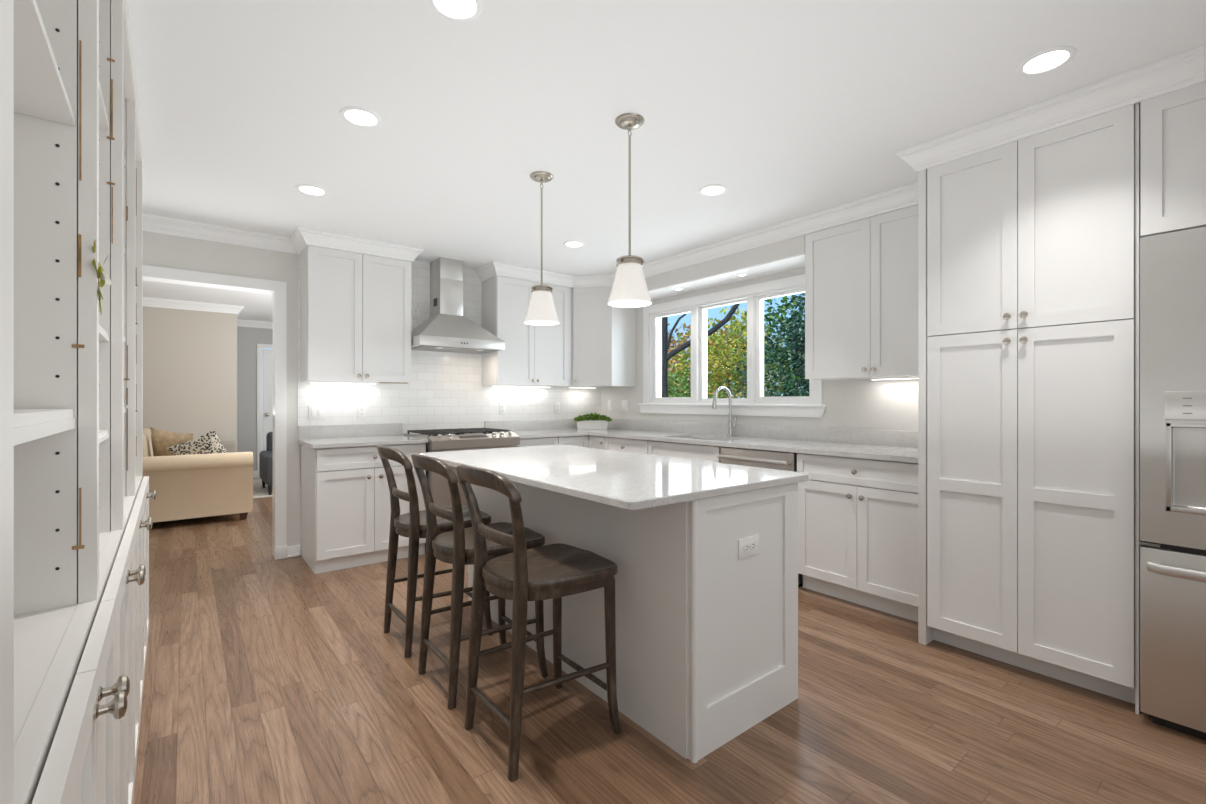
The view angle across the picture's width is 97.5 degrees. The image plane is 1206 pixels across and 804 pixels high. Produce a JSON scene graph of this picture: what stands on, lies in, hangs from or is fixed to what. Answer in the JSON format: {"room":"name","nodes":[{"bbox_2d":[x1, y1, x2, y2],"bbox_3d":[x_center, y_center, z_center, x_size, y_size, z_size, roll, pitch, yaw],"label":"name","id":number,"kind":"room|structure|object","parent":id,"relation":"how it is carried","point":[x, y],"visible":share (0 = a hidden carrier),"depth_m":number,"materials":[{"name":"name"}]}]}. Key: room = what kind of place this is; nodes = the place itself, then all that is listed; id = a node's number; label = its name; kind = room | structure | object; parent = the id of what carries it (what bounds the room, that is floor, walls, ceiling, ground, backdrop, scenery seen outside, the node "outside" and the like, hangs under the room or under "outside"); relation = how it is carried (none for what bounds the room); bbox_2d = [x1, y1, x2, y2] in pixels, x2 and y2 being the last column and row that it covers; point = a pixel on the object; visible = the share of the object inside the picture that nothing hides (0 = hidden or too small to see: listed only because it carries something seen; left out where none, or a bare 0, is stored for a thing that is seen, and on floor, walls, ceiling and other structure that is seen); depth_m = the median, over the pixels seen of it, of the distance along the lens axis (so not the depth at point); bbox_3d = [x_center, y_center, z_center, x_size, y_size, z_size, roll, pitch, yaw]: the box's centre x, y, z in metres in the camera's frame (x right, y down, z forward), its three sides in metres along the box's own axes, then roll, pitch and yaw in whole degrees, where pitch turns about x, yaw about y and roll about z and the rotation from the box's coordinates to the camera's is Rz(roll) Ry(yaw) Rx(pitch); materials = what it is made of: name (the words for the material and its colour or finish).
{"room":"kitchen","nodes":[
{"label":"kitchen","id":0,"kind":"room"},
{"bbox_2d":[143,306,236,442],"bbox_3d":[-6.704,-0.020,6.431,3.622,2.469,1.400,0,0,-38],"label":"wall","id":1,"kind":"structure","parent":0,"point":[190,356],"depth_m":6.70,"materials":[{"name":"beige paint"}]},
{"bbox_2d":[143,297,272,328],"bbox_3d":[-5.818,-1.203,7.083,5.580,0.102,1.475,0,0,-38],"label":"trim","id":2,"kind":"structure","parent":1,"relation":"attached to","point":[147,301],"depth_m":6.77,"materials":[{"name":"paint"}]},
{"bbox_2d":[143,231,300,553],"bbox_3d":[-2.736,-0.020,3.955,6.792,2.469,0.120,0,0,-38],"label":"wall","id":3,"kind":"structure","parent":0,"point":[159,250],"depth_m":4.04,"materials":[{"name":"paint"}]},
{"bbox_2d":[143,265,286,559],"bbox_3d":[-2.917,0.148,3.809,1.092,2.132,0.162,0,0,-38],"label":"trim","id":4,"kind":"structure","parent":3,"relation":"attached to","point":[278,289],"depth_m":4.05,"materials":[{"name":"paint"}]},
{"bbox_2d":[143,213,423,262],"bbox_3d":[-2.426,-1.203,3.868,2.093,0.102,0.405,0,0,-38],"label":"trim","id":5,"kind":"structure","parent":3,"relation":"attached to","point":[302,237],"depth_m":3.93,"materials":[{"name":"paint"}]},
{"bbox_2d":[287,545,300,557],"bbox_3d":[-2.411,1.172,4.119,0.094,0.085,0.024,0,0,-38],"label":"baseboard","id":6,"kind":"structure","parent":3,"relation":"attached to","point":[292,551],"depth_m":4.12,"materials":[{"name":"paint"}]},
{"bbox_2d":[300,245,410,383],"bbox_3d":[-1.970,-0.656,4.248,0.760,1.008,0.350,0,0,-38],"label":"upper cabinet","id":7,"kind":"object","parent":3,"relation":"attached to","point":[355,308],"visible":1,"depth_m":4.11,"materials":[{"name":"paint"}]},
{"bbox_2d":[309,381,376,383],"bbox_3d":[-2.097,-0.147,4.280,0.500,0.012,0.028,0,0,-38],"label":"light bar","id":8,"kind":"object","parent":7,"relation":"attached to","point":[309,381],"visible":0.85,"depth_m":4.28,"materials":[{"name":"white plastic"}]},
{"bbox_2d":[298,254,600,434],"bbox_3d":[-1.211,-0.470,5.074,3.010,1.569,0.008,0,0,-38],"label":"wall tile","id":9,"kind":"structure","parent":3,"relation":"attached to","point":[446,390],"depth_m":4.84,"materials":[{"name":"white tile"}]},
{"bbox_2d":[308,405,324,419],"bbox_3d":[-2.284,0.089,4.218,0.118,0.118,0.010,0,0,-38],"label":"light switch","id":10,"kind":"object","parent":9,"relation":"attached to","point":[315,412],"visible":1,"depth_m":4.22,"materials":[{"name":"paint"}]},
{"bbox_2d":[357,405,365,418],"bbox_3d":[-2.021,0.089,4.426,0.072,0.118,0.009,0,0,-38],"label":"power outlet","id":11,"kind":"object","parent":9,"relation":"attached to","point":[361,409],"visible":1,"depth_m":4.42,"materials":[{"name":"white plastic"}]},
{"bbox_2d":[412,309,419,317],"bbox_3d":[-1.667,-0.781,4.704,0.072,0.075,0.009,0,0,-38],"label":"power outlet","id":12,"kind":"object","parent":9,"relation":"attached to","point":[415,312],"visible":1,"depth_m":4.71,"materials":[{"name":"white plastic"}]},
{"bbox_2d":[499,403,505,414],"bbox_3d":[-0.995,0.074,5.233,0.072,0.118,0.009,0,0,-38],"label":"power outlet","id":13,"kind":"object","parent":9,"relation":"attached to","point":[502,406],"visible":1,"depth_m":5.23,"materials":[{"name":"white plastic"}]},
{"bbox_2d":[554,402,559,413],"bbox_3d":[-0.488,0.074,5.632,0.072,0.118,0.009,0,0,-38],"label":"power outlet","id":14,"kind":"object","parent":9,"relation":"attached to","point":[556,404],"visible":1,"depth_m":5.63,"materials":[{"name":"white plastic"}]},
{"bbox_2d":[411,257,504,353],"bbox_3d":[-1.322,-0.848,4.667,0.762,0.809,0.492,0,0,-38],"label":"range hood","id":15,"kind":"object","parent":3,"relation":"attached to","point":[446,329],"visible":0.95,"depth_m":4.61,"materials":[{"name":"silver metal"}]},
{"bbox_2d":[482,276,571,386],"bbox_3d":[-0.730,-0.656,5.224,0.845,1.008,0.350,0,0,-38],"label":"upper cabinet","id":16,"kind":"object","parent":3,"relation":"attached to","point":[533,355],"visible":0.98,"depth_m":5.04,"materials":[{"name":"paint"}]},
{"bbox_2d":[492,385,550,386],"bbox_3d":[-0.808,-0.147,5.295,0.660,0.012,0.028,0,0,-38],"label":"light bar","id":17,"kind":"object","parent":16,"relation":"attached to","point":[492,385],"visible":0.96,"depth_m":5.22,"materials":[{"name":"white plastic"}]},
{"bbox_2d":[559,287,635,387],"bbox_3d":[-0.081,-0.656,5.575,0.611,1.008,0.601,0,0,-38],"label":"upper cabinet","id":18,"kind":"object","parent":3,"relation":"attached to","point":[603,335],"visible":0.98,"depth_m":5.36,"materials":[{"name":"paint"}]},
{"bbox_2d":[475,44,1205,287],"bbox_3d":[1.633,-1.203,2.393,1.202,0.102,7.740,0,0,-38],"label":"trim","id":19,"kind":"structure","parent":3,"relation":"attached to","point":[1187,68],"depth_m":2.48,"materials":[{"name":"paint"}]},
{"bbox_2d":[237,326,272,470],"bbox_3d":[-4.935,-0.020,8.791,2.320,2.469,0.120,0,0,-38],"label":"wall","id":20,"kind":"structure","parent":0,"point":[248,338],"depth_m":8.25,"materials":[{"name":"grey paint"}]},
{"bbox_2d":[257,344,272,477],"bbox_3d":[-5.105,0.156,8.583,0.865,2.116,0.107,0,0,-38],"label":"door","id":21,"kind":"structure","parent":20,"relation":"in","point":[264,356],"depth_m":8.38,"materials":[{"name":"paint"}]},
{"bbox_2d":[128,0,1205,321],"bbox_3d":[-1.921,-1.325,3.006,7.100,0.140,13.500,0,0,-38],"label":"ceiling","id":22,"kind":"structure","parent":0,"point":[798,108],"depth_m":2.24,"materials":[{"name":"paint"}]},
{"bbox_2d":[296,184,327,195],"bbox_3d":[-1.730,-1.252,3.143,0.170,0.006,0.170,0,0,-38],"label":"recessed light","id":23,"kind":"object","parent":22,"relation":"in","point":[313,190],"visible":1,"depth_m":3.14,"materials":[{"name":"white plastic"}]},
{"bbox_2d":[340,106,381,126],"bbox_3d":[-1.069,-1.252,2.335,0.170,0.006,0.170,0,0,-38],"label":"recessed light","id":24,"kind":"object","parent":22,"relation":"in","point":[358,116],"visible":1,"depth_m":2.33,"materials":[{"name":"white plastic"}]},
{"bbox_2d":[428,0,482,21],"bbox_3d":[-0.465,-1.252,1.663,0.170,0.006,0.170,0,0,-38],"label":"recessed light","id":25,"kind":"object","parent":22,"relation":"in","point":[453,10],"visible":1,"depth_m":1.69,"materials":[{"name":"white plastic"}]},
{"bbox_2d":[524,171,559,325],"bbox_3d":[-0.342,-0.845,2.950,0.200,0.820,0.200,0,0,-38],"label":"pendant light","id":26,"kind":"object","parent":22,"relation":"hanging from","point":[541,311],"visible":1,"depth_m":2.90,"materials":[{"name":"white glass"}]},
{"bbox_2d":[563,241,584,247],"bbox_3d":[-0.232,-1.252,4.225,0.170,0.006,0.170,0,0,-38],"label":"recessed light","id":27,"kind":"object","parent":22,"relation":"in","point":[574,244],"visible":1,"depth_m":4.22,"materials":[{"name":"white plastic"}]},
{"bbox_2d":[607,113,651,307],"bbox_3d":[0.119,-0.845,2.367,0.200,0.820,0.200,0,0,-38],"label":"pendant light","id":28,"kind":"object","parent":22,"relation":"hanging from","point":[629,288],"visible":1,"depth_m":2.32,"materials":[{"name":"white glass"}]},
{"bbox_2d":[699,184,727,195],"bbox_3d":[0.654,-1.252,3.143,0.170,0.006,0.170,0,0,-38],"label":"recessed light","id":29,"kind":"object","parent":22,"relation":"in","point":[713,189],"visible":1,"depth_m":3.13,"materials":[{"name":"white plastic"}]},
{"bbox_2d":[645,235,804,289],"bbox_3d":[0.872,-1.140,4.596,0.328,0.230,2.113,0,0,-38],"label":"soffit","id":30,"kind":"structure","parent":22,"relation":"attached to","point":[793,246],"depth_m":4.16,"materials":[{"name":"paint"}]},
{"bbox_2d":[648,253,804,300],"bbox_3d":[0.872,-1.020,4.595,0.330,0.010,2.113,0,0,-38],"label":"board","id":31,"kind":"object","parent":30,"relation":"attached to","point":[794,262],"visible":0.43,"depth_m":4.31,"materials":[{"name":"paint"}]},
{"bbox_2d":[736,273,748,275],"bbox_3d":[1.117,-1.012,4.239,0.098,0.006,0.098,0,0,-38],"label":"soffit light","id":32,"kind":"object","parent":31,"relation":"attached to","point":[739,274],"visible":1,"depth_m":4.23,"materials":[{"name":"white plastic"}]},
{"bbox_2d":[1017,46,1076,75],"bbox_3d":[1.634,-1.252,1.951,0.170,0.006,0.170,0,0,-38],"label":"recessed light","id":33,"kind":"object","parent":22,"relation":"in","point":[1049,59],"visible":1,"depth_m":1.94,"materials":[{"name":"white plastic"}]},
{"bbox_2d":[133,478,1205,803],"bbox_3d":[-1.921,1.274,3.006,7.100,0.120,13.500,0,0,-38],"label":"floor","id":34,"kind":"structure","parent":0,"point":[268,680],"depth_m":1.99,"materials":[{"name":"brown wood"}]},
{"bbox_2d":[32,599,129,803],"bbox_3d":[-0.801,0.792,0.601,0.387,0.844,0.739,0,0,-39],"label":"base cabinet","id":35,"kind":"object","parent":34,"relation":"on","point":[79,768],"visible":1,"depth_m":0.71,"materials":[{"name":"paint"}]},
{"bbox_2d":[101,530,145,803],"bbox_3d":[-1.251,0.792,1.149,0.387,0.844,0.679,0,0,-39],"label":"base cabinet","id":36,"kind":"object","parent":34,"relation":"on","point":[120,584],"visible":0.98,"depth_m":1.21,"materials":[{"name":"paint"}]},
{"bbox_2d":[125,497,152,786],"bbox_3d":[-1.685,0.792,1.679,0.387,0.844,0.689,0,0,-39],"label":"base cabinet","id":37,"kind":"object","parent":34,"relation":"on","point":[136,523],"visible":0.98,"depth_m":1.74,"materials":[{"name":"paint"}]},
{"bbox_2d":[137,476,156,687],"bbox_3d":[-2.132,0.792,2.224,0.387,0.844,0.719,0,0,-39],"label":"base cabinet","id":38,"kind":"object","parent":34,"relation":"on","point":[143,492],"visible":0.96,"depth_m":2.29,"materials":[{"name":"paint"}]},
{"bbox_2d":[0,0,142,803],"bbox_3d":[-1.489,-0.420,1.387,0.344,1.668,2.834,0,0,-39],"label":"bookcase","id":39,"kind":"object","parent":38,"relation":"on","point":[71,141],"visible":0.99,"depth_m":0.93,"materials":[{"name":"paint"}]},
{"bbox_2d":[92,241,111,315],"bbox_3d":[-0.923,-0.225,0.973,0.025,0.125,0.098,0,0,-38],"label":"leafy sprig","id":40,"kind":"object","parent":39,"relation":"attached to","point":[100,272],"visible":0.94,"depth_m":0.98,"materials":[{"name":"green plant"}]},
{"bbox_2d":[142,427,252,522],"bbox_3d":[-4.600,0.759,5.816,1.105,0.910,1.890,0,0,-38],"label":"sofa","id":41,"kind":"object","parent":34,"relation":"on","point":[215,484],"visible":0.5,"depth_m":5.18,"materials":[{"name":"fabric"}]},
{"bbox_2d":[143,431,150,456],"bbox_3d":[-4.670,0.535,5.293,0.220,0.461,0.759,0,0,-38],"label":"cushion","id":42,"kind":"object","parent":41,"relation":"on","point":[146,445],"depth_m":5.22,"materials":[{"name":"fabric"}]},
{"bbox_2d":[143,427,152,456],"bbox_3d":[-5.143,0.535,5.894,0.220,0.461,0.759,0,0,-38],"label":"cushion","id":43,"kind":"object","parent":41,"relation":"on","point":[147,430],"depth_m":5.77,"materials":[{"name":"fabric"}]},
{"bbox_2d":[150,427,193,455],"bbox_3d":[-4.474,0.524,5.512,0.509,0.513,0.237,0,0,-5],"label":"throw pillow","id":44,"kind":"object","parent":41,"relation":"on","point":[161,440],"visible":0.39,"depth_m":5.42,"materials":[{"name":"beige fabric"}]},
{"bbox_2d":[166,430,227,454],"bbox_3d":[-4.170,0.559,5.498,0.559,0.534,0.235,0,0,-26],"label":"throw pillow","id":45,"kind":"object","parent":41,"relation":"on","point":[208,443],"visible":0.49,"depth_m":5.41,"materials":[{"name":"fabric"}]},
{"bbox_2d":[253,479,272,497],"bbox_3d":[-4.329,1.211,7.811,1.740,0.006,1.870,0,0,-38],"label":"rug","id":46,"kind":"object","parent":34,"relation":"on","point":[258,491],"visible":0.02,"depth_m":7.13,"materials":[{"name":"white fabric"}]},
{"bbox_2d":[259,432,272,494],"bbox_3d":[-4.246,0.818,7.285,0.760,0.780,0.800,0,0,-38],"label":"armchair","id":47,"kind":"object","parent":46,"relation":"on","point":[265,456],"visible":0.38,"depth_m":6.93,"materials":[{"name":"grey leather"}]},
{"bbox_2d":[301,443,425,573],"bbox_3d":[-1.872,0.772,4.144,0.775,0.884,0.633,0,0,-38],"label":"base cabinet","id":48,"kind":"object","parent":34,"relation":"on","point":[346,507],"visible":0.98,"depth_m":3.86,"materials":[{"name":"paint"}]},
{"bbox_2d":[298,423,427,448],"bbox_3d":[-1.880,0.263,4.143,0.804,0.135,0.626,0,0,-38],"label":"countertop","id":49,"kind":"structure","parent":48,"relation":"on","point":[356,435],"depth_m":4.23,"materials":[{"name":"white stone"}]},
{"bbox_2d":[376,445,493,657],"bbox_3d":[-0.890,0.720,2.755,0.526,0.995,0.415,0,0,-38],"label":"bar stool","id":50,"kind":"object","parent":34,"relation":"on","point":[412,525],"visible":0.7,"depth_m":2.61,"materials":[{"name":"brown wood"}]},
{"bbox_2d":[404,428,519,550],"bbox_3d":[-1.222,0.734,4.582,0.768,0.960,0.748,0,0,-38],"label":"range","id":51,"kind":"object","parent":34,"relation":"on","point":[439,440],"visible":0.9,"depth_m":4.27,"materials":[{"name":"metal"}]},
{"bbox_2d":[404,432,499,438],"bbox_3d":[-1.264,0.299,4.635,0.760,0.022,0.608,0,0,-38],"label":"cooktop","id":52,"kind":"object","parent":51,"relation":"in","point":[415,434],"depth_m":4.41,"materials":[{"name":"silver metal"}]},
{"bbox_2d":[411,453,547,709],"bbox_3d":[-0.562,0.720,2.339,0.526,0.995,0.415,0,0,-38],"label":"bar stool","id":53,"kind":"object","parent":34,"relation":"on","point":[455,547],"visible":0.82,"depth_m":2.23,"materials":[{"name":"brown wood"}]},
{"bbox_2d":[517,437,557,446],"bbox_3d":[-0.774,0.772,5.009,0.456,0.884,0.633,0,0,-38],"label":"base cabinet","id":54,"kind":"object","parent":34,"relation":"on","point":[524,442],"visible":0.05,"depth_m":4.80,"materials":[{"name":"paint"}]},
{"bbox_2d":[457,464,621,781],"bbox_3d":[-0.253,0.720,1.946,0.526,0.995,0.415,0,0,-38],"label":"bar stool","id":55,"kind":"object","parent":34,"relation":"on","point":[557,571],"visible":1,"depth_m":1.89,"materials":[{"name":"brown wood"}]},
{"bbox_2d":[558,435,604,449],"bbox_3d":[-0.144,0.772,5.362,0.962,0.884,0.848,0,0,-38],"label":"base cabinet","id":56,"kind":"object","parent":34,"relation":"on","point":[589,441],"visible":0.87,"depth_m":5.05,"materials":[{"name":"paint"}]},
{"bbox_2d":[484,419,917,462],"bbox_3d":[0.532,0.263,4.136,1.429,0.135,3.621,0,0,-38],"label":"countertop","id":57,"kind":"structure","parent":56,"relation":"on","point":[889,445],"depth_m":4.12,"materials":[{"name":"white stone"}]},
{"bbox_2d":[574,413,611,428],"bbox_3d":[-0.108,0.211,5.639,0.414,0.177,0.197,0,0,0],"label":"potted plant","id":58,"kind":"object","parent":57,"relation":"on","point":[596,421],"visible":1,"depth_m":5.58,"materials":[{"name":"green plant"}]},
{"bbox_2d":[670,438,733,447],"bbox_3d":[0.842,0.422,4.354,0.404,0.180,0.704,0,0,-38],"label":"sink","id":59,"kind":"object","parent":57,"relation":"in","point":[690,438],"visible":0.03,"depth_m":4.38,"materials":[{"name":"silver metal"}]},
{"bbox_2d":[712,386,735,436],"bbox_3d":[1.002,0.089,4.433,0.226,0.422,0.084,0,0,-19],"label":"faucet","id":60,"kind":"object","parent":57,"relation":"on","point":[731,427],"visible":1,"depth_m":4.46,"materials":[{"name":"silver metal"}]},
{"bbox_2d":[419,445,808,762],"bbox_3d":[-0.103,0.757,2.618,0.993,0.914,1.868,0,0,-38],"label":"kitchen island","id":61,"kind":"object","parent":34,"relation":"on","point":[707,636],"visible":0.88,"depth_m":2.00,"materials":[{"name":"paint"}]},
{"bbox_2d":[419,445,808,510],"bbox_3d":[-0.103,0.315,2.618,0.993,0.030,1.868,0,0,-38],"label":"island countertop","id":62,"kind":"structure","parent":61,"relation":"on","point":[618,479],"depth_m":2.17,"materials":[{"name":"white stone"}]},
{"bbox_2d":[738,534,758,558],"bbox_3d":[0.544,0.542,1.968,0.122,0.072,0.009,0,0,-38],"label":"power outlet","id":63,"kind":"object","parent":61,"relation":"attached to","point":[748,546],"visible":1,"depth_m":1.96,"materials":[{"name":"white plastic"}]},
{"bbox_2d":[744,543,749,551],"bbox_3d":[0.530,0.542,1.954,0.033,0.033,0.004,0,0,-38],"label":"receptacle","id":64,"kind":"object","parent":63,"relation":"attached to","point":[746,545],"depth_m":1.95,"materials":[{"name":"white plastic"}]},
{"bbox_2d":[750,541,755,549],"bbox_3d":[0.561,0.542,1.979,0.033,0.033,0.004,0,0,-38],"label":"receptacle","id":65,"kind":"object","parent":63,"relation":"attached to","point":[752,543],"depth_m":1.98,"materials":[{"name":"white plastic"}]},
{"bbox_2d":[605,437,662,453],"bbox_3d":[0.431,0.772,4.896,0.646,0.884,0.582,0,0,-38],"label":"base cabinet","id":66,"kind":"object","parent":34,"relation":"on","point":[639,446],"visible":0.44,"depth_m":4.70,"materials":[{"name":"paint"}]},
{"bbox_2d":[648,441,720,462],"bbox_3d":[0.849,0.776,4.365,0.646,0.876,0.765,0,0,-38],"label":"base cabinet","id":67,"kind":"object","parent":34,"relation":"on","point":[667,449],"visible":0.03,"depth_m":4.16,"materials":[{"name":"paint"}]},
{"bbox_2d":[717,447,802,586],"bbox_3d":[1.258,0.776,3.804,0.655,0.876,0.594,0,0,-38],"label":"dishwasher","id":68,"kind":"object","parent":34,"relation":"on","point":[787,461],"visible":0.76,"depth_m":3.58,"materials":[{"name":"metal"}]},
{"bbox_2d":[797,453,917,621],"bbox_3d":[1.713,0.772,3.268,0.646,0.884,0.788,0,0,-38],"label":"base cabinet","id":69,"kind":"object","parent":34,"relation":"on","point":[858,517],"visible":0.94,"depth_m":3.07,"materials":[{"name":"paint"}]},
{"bbox_2d":[918,103,1141,714],"bbox_3d":[2.129,0.027,2.586,0.835,2.374,0.782,0,0,-38],"label":"pantry cabinet","id":70,"kind":"object","parent":34,"relation":"on","point":[1029,247],"visible":0.99,"depth_m":2.29,"materials":[{"name":"paint"}]},
{"bbox_2d":[1139,226,1205,739],"bbox_3d":[2.596,0.300,1.872,0.914,1.828,0.902,0,0,-38],"label":"refrigerator","id":71,"kind":"object","parent":34,"relation":"on","point":[1172,264],"visible":1,"depth_m":1.92,"materials":[{"name":"metal"}]},
{"bbox_2d":[601,268,917,440],"bbox_3d":[2.420,-0.020,3.025,0.160,2.469,7.960,0,0,-38],"label":"wall","id":72,"kind":"structure","parent":0,"point":[889,404],"depth_m":3.85,"materials":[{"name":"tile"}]},
{"bbox_2d":[608,400,611,410],"bbox_3d":[0.076,0.049,5.864,0.010,0.118,0.072,0,0,-38],"label":"light switch","id":73,"kind":"object","parent":72,"relation":"attached to","point":[609,401],"visible":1,"depth_m":5.86,"materials":[{"name":"paint"}]},
{"bbox_2d":[622,400,628,410],"bbox_3d":[0.237,0.049,5.659,0.010,0.118,0.118,0,0,-38],"label":"light switch","id":74,"kind":"object","parent":72,"relation":"attached to","point":[625,403],"visible":1,"depth_m":5.65,"materials":[{"name":"paint"}]},
{"bbox_2d":[638,274,825,416],"bbox_3d":[1.060,-0.420,4.713,0.208,1.083,2.015,0,0,-38],"label":"window","id":75,"kind":"structure","parent":72,"relation":"in","point":[755,404],"depth_m":4.65,"materials":[{"name":"paint"}]},
{"bbox_2d":[805,205,917,379],"bbox_3d":[1.794,-0.656,3.398,0.357,1.008,0.905,0,0,-38],"label":"upper cabinet","id":76,"kind":"object","parent":72,"relation":"attached to","point":[861,276],"visible":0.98,"depth_m":3.35,"materials":[{"name":"paint"}]},
{"bbox_2d":[870,377,917,379],"bbox_3d":[1.950,-0.147,3.342,0.028,0.012,0.500,0,0,-38],"label":"light bar","id":77,"kind":"object","parent":76,"relation":"attached to","point":[889,377],"visible":0.53,"depth_m":3.41,"materials":[{"name":"white plastic"}]},
{"bbox_2d":[1140,81,1205,237],"bbox_3d":[2.658,-0.898,1.914,0.835,0.524,0.925,0,0,-38],"label":"upper cabinet","id":78,"kind":"object","parent":72,"relation":"attached to","point":[1172,124],"visible":0.96,"depth_m":1.97,"materials":[{"name":"paint"}]},
{"label":"outside","id":79,"kind":"structure","parent":0,"visible":0},
{"bbox_3d":[15.846,1.964,31.564,56.050,0.300,90.000,0,0,-38],"label":"ground","id":80,"kind":"structure","parent":79,"visible":0},
{"bbox_2d":[668,318,731,396],"bbox_3d":[3.918,-1.406,29.054,7.111,6.465,8.383,0,0,33],"label":"tree","id":81,"kind":"object","parent":80,"relation":"on","point":[673,342],"visible":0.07,"depth_m":28.29,"materials":[{"name":"green plant"}]},
{"bbox_2d":[662,303,739,396],"bbox_3d":[1.696,-0.960,9.556,1.719,5.657,0.392,0,0,27],"label":"tree","id":82,"kind":"object","parent":80,"relation":"on","point":[666,356],"visible":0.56,"depth_m":9.71,"materials":[{"name":"brown plant"}]},
{"bbox_2d":[668,360,736,397],"bbox_3d":[2.267,0.638,14.033,3.363,3.486,2.991,0,0,-25],"label":"bush","id":83,"kind":"object","parent":80,"relation":"on","point":[673,388],"visible":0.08,"depth_m":13.99,"materials":[{"name":"green plant"}]},
{"bbox_2d":[669,313,782,397],"bbox_3d":[2.530,0.117,10.642,2.867,4.048,2.426,0,0,-41],"label":"bush","id":84,"kind":"object","parent":80,"relation":"on","point":[717,369],"visible":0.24,"depth_m":10.73,"materials":[{"name":"green plant"}]},
{"bbox_2d":[668,306,798,397],"bbox_3d":[4.779,-0.724,20.912,6.124,6.260,7.066,0,0,-14],"label":"tree","id":85,"kind":"object","parent":80,"relation":"on","point":[682,360],"visible":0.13,"depth_m":20.36,"materials":[{"name":"green plant"}]},
{"bbox_2d":[707,293,807,397],"bbox_3d":[6.015,-0.533,15.653,6.116,5.828,6.115,0,0,23],"label":"tree","id":86,"kind":"object","parent":80,"relation":"on","point":[784,298],"visible":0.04,"depth_m":14.73,"materials":[{"name":"green plant"}]},
{"bbox_2d":[718,292,808,397],"bbox_3d":[3.071,0.105,7.843,3.013,4.737,3.132,0,0,-29],"label":"tree","id":87,"kind":"object","parent":80,"relation":"on","point":[793,332],"visible":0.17,"depth_m":7.55,"materials":[{"name":"green plant"}]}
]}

